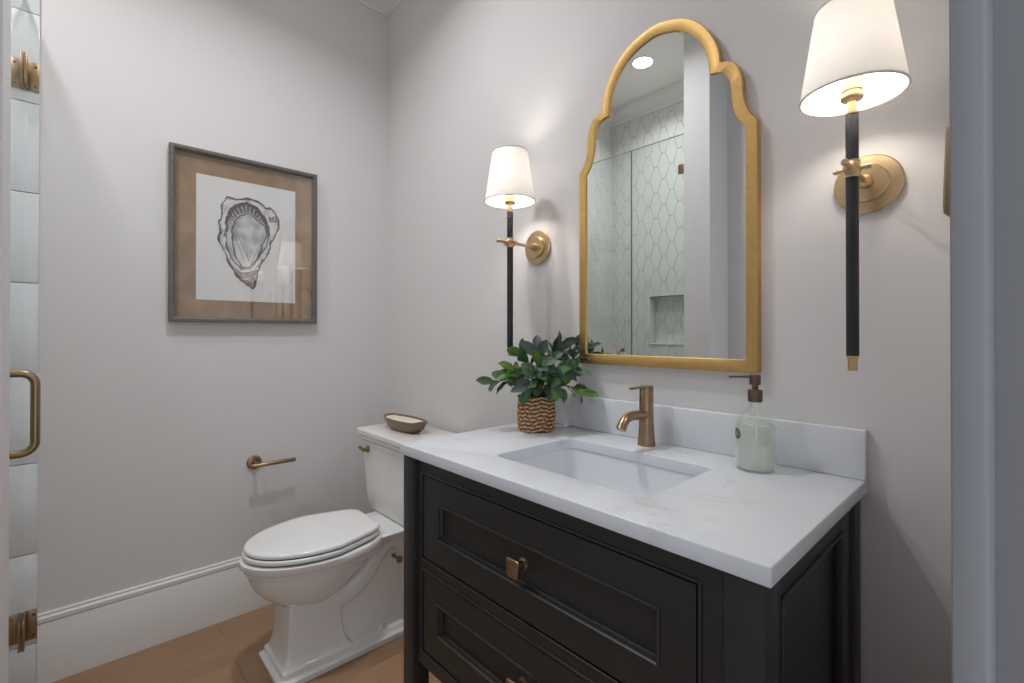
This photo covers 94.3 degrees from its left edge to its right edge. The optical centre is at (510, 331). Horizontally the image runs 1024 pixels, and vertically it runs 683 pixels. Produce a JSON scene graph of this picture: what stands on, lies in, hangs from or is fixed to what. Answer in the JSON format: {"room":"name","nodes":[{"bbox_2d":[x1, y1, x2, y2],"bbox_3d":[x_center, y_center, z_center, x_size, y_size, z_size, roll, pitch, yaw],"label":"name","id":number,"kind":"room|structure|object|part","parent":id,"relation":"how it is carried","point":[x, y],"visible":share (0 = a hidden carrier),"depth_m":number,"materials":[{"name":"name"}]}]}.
{"room":"bathroom","nodes":[
{"label":"bathroom","id":0,"kind":"room"},
{"bbox_2d":[0,0,10,682],"bbox_3d":[-1.208,-0.287,0.517,0.906,2.950,0.143,0,0,-43],"label":"wall partition","id":1,"kind":"structure","parent":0,"point":[5,5],"depth_m":0.81,"materials":[{"name":"white paint"}]},
{"bbox_2d":[25,0,387,613],"bbox_3d":[-1.494,-0.282,1.782,2.200,2.950,0.120,0,0,-43],"label":"wall","id":2,"kind":"structure","parent":0,"point":[151,424],"depth_m":1.89,"materials":[{"name":"white paint"}]},
{"bbox_2d":[8,0,40,682],"bbox_3d":[-1.389,0.032,1.362,0.077,2.294,0.616,0,0,-43],"label":"shower door","id":3,"kind":"structure","parent":2,"relation":"attached to","point":[24,73],"depth_m":1.37,"materials":[{"name":"clear glass"}]},
{"bbox_3d":[-1.407,0.033,1.343,0.010,2.294,0.611,0,0,-43],"label":"glass pane","id":4,"kind":"part","parent":3,"relation":"part of","materials":[{"name":"clear glass"}]},
{"bbox_3d":[-1.210,0.203,1.179,0.060,0.219,0.019,0,0,-43],"label":"handle","id":5,"kind":"part","parent":3,"relation":"part of","materials":[{"name":"gold metal"}]},
{"bbox_2d":[22,0,39,682],"bbox_3d":[-1.621,-0.230,1.576,0.078,2.842,0.011,0,0,-43],"label":"trim","id":6,"kind":"structure","parent":2,"relation":"attached to","point":[32,7],"depth_m":1.59,"materials":[{"name":"white tile"}]},
{"bbox_2d":[37,556,272,682],"bbox_3d":[-1.116,1.074,2.034,1.294,0.241,0.014,0,0,-43],"label":"baseboard","id":7,"kind":"structure","parent":2,"relation":"attached to","point":[72,639],"depth_m":1.77,"materials":[{"name":"white paint"}]},
{"bbox_2d":[168,142,316,323],"bbox_3d":[-1.116,-0.386,2.028,0.563,0.692,0.030,0,0,-43],"label":"framed picture","id":8,"kind":"object","parent":2,"relation":"attached to","point":[242,233],"visible":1,"depth_m":2.00,"materials":[{"name":"grey wood"}]},
{"bbox_2d":[246,455,295,468],"bbox_3d":[-1.041,0.563,2.068,0.182,0.059,0.068,0,0,-43],"label":"paper holder","id":9,"kind":"object","parent":2,"relation":"attached to","point":[253,462],"visible":1,"depth_m":2.04,"materials":[{"name":"gold metal"}]},
{"bbox_3d":[-1.105,0.562,2.047,0.059,0.059,0.012,0,0,-43],"label":"wall plate","id":10,"kind":"part","parent":9,"relation":"part of","materials":[{"name":"gold metal"}]},
{"bbox_2d":[353,0,404,17],"bbox_3d":[-0.629,-1.707,0.984,2.018,0.106,2.235,0,0,-43],"label":"ceiling","id":11,"kind":"structure","parent":2,"relation":"attached to","point":[385,8],"depth_m":2.42,"materials":[{"name":"white paint"}]},
{"bbox_2d":[52,603,440,682],"bbox_3d":[-0.332,1.228,0.603,2.320,0.080,3.420,0,0,-43],"label":"floor","id":12,"kind":"structure","parent":0,"point":[227,651],"depth_m":1.72,"materials":[{"name":"brown wood"}]},
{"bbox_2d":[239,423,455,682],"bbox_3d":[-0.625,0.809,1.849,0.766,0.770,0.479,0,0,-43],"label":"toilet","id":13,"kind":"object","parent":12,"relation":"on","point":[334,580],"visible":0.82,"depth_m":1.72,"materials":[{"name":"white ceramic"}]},
{"bbox_3d":[-0.735,0.761,1.748,0.450,0.015,0.366,0,0,-43],"label":"seat","id":14,"kind":"part","parent":13,"relation":"part of","materials":[{"name":"white plastic"}]},
{"bbox_3d":[-0.732,0.742,1.750,0.448,0.016,0.358,0,0,-43],"label":"lid","id":15,"kind":"part","parent":13,"relation":"part of","materials":[{"name":"white plastic"}]},
{"bbox_3d":[-0.638,0.510,2.062,0.033,0.029,0.045,0,0,-43],"label":"flush lever","id":16,"kind":"part","parent":13,"relation":"part of","materials":[{"name":"gold metal"}]},
{"bbox_3d":[-0.431,0.625,2.028,0.238,0.300,0.450,0,0,-43],"label":"tank","id":17,"kind":"part","parent":13,"relation":"part of","materials":[{"name":"white ceramic"}]},
{"bbox_2d":[384,413,427,432],"bbox_3d":[-0.457,0.397,2.056,0.112,0.056,0.292,0,0,-43],"label":"dough bowl","id":18,"kind":"object","parent":13,"relation":"on","point":[398,422],"visible":1,"depth_m":2.01,"materials":[{"name":"brown wood"}]},
{"bbox_3d":[-0.436,0.450,2.024,0.252,0.050,0.479,0,0,-43],"label":"tank lid","id":19,"kind":"part","parent":13,"relation":"part of","materials":[{"name":"white ceramic"}]},
{"bbox_2d":[404,455,860,682],"bbox_3d":[0.211,0.761,1.130,0.540,0.858,0.918,0,0,-43],"label":"vanity cabinet","id":20,"kind":"object","parent":12,"relation":"on","point":[500,586],"visible":0.87,"depth_m":0.90,"materials":[{"name":"black paint"}]},
{"bbox_3d":[-0.256,0.762,1.290,0.050,0.858,0.050,0,0,-43],"label":"leg","id":21,"kind":"part","parent":20,"relation":"part of","materials":[{"name":"black paint"}]},
{"bbox_3d":[0.029,0.727,0.974,0.024,0.202,0.737,0,0,-43],"label":"drawer","id":22,"kind":"part","parent":20,"relation":"part of","materials":[{"name":"black paint"}]},
{"bbox_3d":[0.015,0.727,0.970,0.035,0.039,0.038,0,0,-43],"label":"knob","id":23,"kind":"part","parent":20,"relation":"part of","materials":[{"name":"brown metal"}]},
{"bbox_3d":[0.015,0.479,0.971,0.035,0.039,0.038,0,0,-43],"label":"knob","id":24,"kind":"part","parent":20,"relation":"part of","materials":[{"name":"brown metal"}]},
{"bbox_3d":[0.029,0.479,0.975,0.024,0.212,0.737,0,0,-43],"label":"drawer","id":25,"kind":"part","parent":20,"relation":"part of","materials":[{"name":"black paint"}]},
{"bbox_2d":[400,423,867,587],"bbox_3d":[0.217,0.318,1.139,0.548,0.028,0.940,0,0,-43],"label":"countertop","id":26,"kind":"structure","parent":20,"relation":"on","point":[753,526],"depth_m":0.89,"materials":[{"name":"white stone"}]},
{"bbox_2d":[476,331,598,432],"bbox_3d":[0.089,0.151,1.473,0.290,0.309,0.312,0,0,-43],"label":"potted plant","id":27,"kind":"object","parent":26,"relation":"on","point":[536,406],"visible":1,"depth_m":1.45,"materials":[{"name":"green plant"}]},
{"bbox_3d":[0.081,0.252,1.483,0.123,0.108,0.123,0,0,-43],"label":"woven pot","id":28,"kind":"part","parent":27,"relation":"part of","materials":[{"name":"brown wicker"}]},
{"bbox_2d":[515,448,694,496],"bbox_3d":[0.207,0.407,1.116,0.327,0.149,0.458,0,0,-43],"label":"undermount sink","id":29,"kind":"object","parent":26,"relation":"in","point":[621,475],"visible":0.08,"depth_m":1.26,"materials":[{"name":"white ceramic"}]},
{"bbox_2d":[616,385,655,446],"bbox_3d":[0.327,0.224,1.244,0.154,0.161,0.047,0,0,-43],"label":"faucet","id":30,"kind":"object","parent":26,"relation":"on","point":[645,414],"visible":1,"depth_m":1.26,"materials":[{"name":"brown metal"}]},
{"bbox_3d":[0.319,0.230,1.236,0.132,0.048,0.026,0,0,-43],"label":"spout","id":31,"kind":"part","parent":30,"relation":"part of","materials":[{"name":"brown metal"}]},
{"bbox_3d":[0.346,0.158,1.261,0.092,0.027,0.037,0,0,-43],"label":"lever handle","id":32,"kind":"part","parent":30,"relation":"part of","materials":[{"name":"brown metal"}]},
{"bbox_2d":[728,374,775,473],"bbox_3d":[0.542,0.199,1.055,0.080,0.209,0.083,0,0,-43],"label":"soap dispenser","id":33,"kind":"object","parent":26,"relation":"on","point":[755,394],"visible":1,"depth_m":1.04,"materials":[{"name":"clear glass"}]},
{"bbox_2d":[735,408,775,473],"bbox_3d":[0.543,0.228,1.054,0.080,0.152,0.080,0,0,-43],"label":"bottle","id":34,"kind":"object","parent":33,"relation":"attached to","point":[737,433],"depth_m":1.04,"materials":[{"name":"clear glass"}]},
{"bbox_3d":[0.331,0.759,0.653,0.050,0.858,0.053,0,0,-43],"label":"leg","id":35,"kind":"part","parent":20,"relation":"part of","materials":[{"name":"black paint"}]},
{"bbox_3d":[0.517,0.600,0.807,0.430,0.538,0.021,0,0,-43],"label":"panel","id":36,"kind":"part","parent":20,"relation":"part of","materials":[{"name":"black paint"}]},
{"bbox_3d":[0.685,0.761,0.977,0.049,0.858,0.050,0,0,-43],"label":"leg","id":37,"kind":"part","parent":20,"relation":"part of","materials":[{"name":"black paint"}]},
{"bbox_2d":[387,0,951,682],"bbox_3d":[0.189,-0.282,1.668,0.120,2.950,2.570,0,0,-43],"label":"wall","id":38,"kind":"structure","parent":0,"point":[468,79],"depth_m":1.16,"materials":[{"name":"white paint"}]},
{"bbox_2d":[484,145,550,355],"bbox_3d":[0.017,-0.261,1.601,0.222,0.681,0.172,0,0,-43],"label":"wall sconce","id":39,"kind":"object","parent":38,"relation":"attached to","point":[510,185],"visible":0.98,"depth_m":1.57,"materials":[{"name":"white fabric"}]},
{"bbox_3d":[-0.002,-0.174,1.583,0.021,0.451,0.021,0,0,-43],"label":"rod","id":40,"kind":"part","parent":39,"relation":"part of","materials":[{"name":"black metal"}]},
{"bbox_3d":[-0.002,-0.517,1.585,0.168,0.164,0.168,0,0,-43],"label":"lamp shade","id":41,"kind":"part","parent":39,"relation":"part of","materials":[{"name":"fabric"}]},
{"bbox_3d":[0.019,-0.297,1.603,0.173,0.027,0.027,0,0,-43],"label":"arm","id":42,"kind":"part","parent":39,"relation":"part of","materials":[{"name":"gold metal"}]},
{"bbox_2d":[579,18,760,372],"bbox_3d":[0.408,-0.377,1.323,0.022,0.951,0.536,0,0,-43],"label":"wall mirror","id":43,"kind":"object","parent":38,"relation":"attached to","point":[670,175],"visible":1,"depth_m":1.28,"materials":[{"name":"gold metal"}]},
{"bbox_2d":[555,393,867,479],"bbox_3d":[0.412,0.254,1.319,0.021,0.102,0.940,0,0,-43],"label":"backsplash","id":44,"kind":"structure","parent":38,"relation":"attached to","point":[823,448],"depth_m":1.14,"materials":[{"name":"stone"}]},
{"bbox_2d":[798,0,911,370],"bbox_3d":[0.658,-0.268,0.905,0.222,0.681,0.172,0,0,-43],"label":"wall sconce","id":45,"kind":"object","parent":38,"relation":"attached to","point":[856,61],"visible":1,"depth_m":0.88,"materials":[{"name":"white fabric"}]},
{"bbox_3d":[0.639,-0.181,0.888,0.021,0.451,0.021,0,0,-43],"label":"rod","id":46,"kind":"part","parent":45,"relation":"part of","materials":[{"name":"black metal"}]},
{"bbox_3d":[0.639,-0.524,0.889,0.168,0.164,0.168,0,0,-43],"label":"lamp shade","id":47,"kind":"part","parent":45,"relation":"part of","materials":[{"name":"fabric"}]},
{"bbox_3d":[0.660,-0.304,0.907,0.173,0.027,0.027,0,0,-43],"label":"arm","id":48,"kind":"part","parent":45,"relation":"part of","materials":[{"name":"gold metal"}]},
{"bbox_3d":[0.355,-0.288,0.281,1.516,2.950,0.125,0,0,-43],"label":"wall","id":49,"kind":"structure","parent":0,"visible":0},
{"bbox_2d":[943,0,1023,682],"bbox_3d":[0.129,-0.079,0.074,0.903,2.530,0.158,0,0,-43],"label":"door","id":50,"kind":"structure","parent":49,"relation":"in","point":[983,181],"depth_m":0.35,"materials":[{"name":"grey paint"}]},
{"bbox_3d":[0.360,-0.132,0.389,0.032,0.077,0.007,0,0,-43],"label":"strike plate","id":51,"kind":"part","parent":50,"relation":"part of","materials":[{"name":"gold metal"}]}
]}

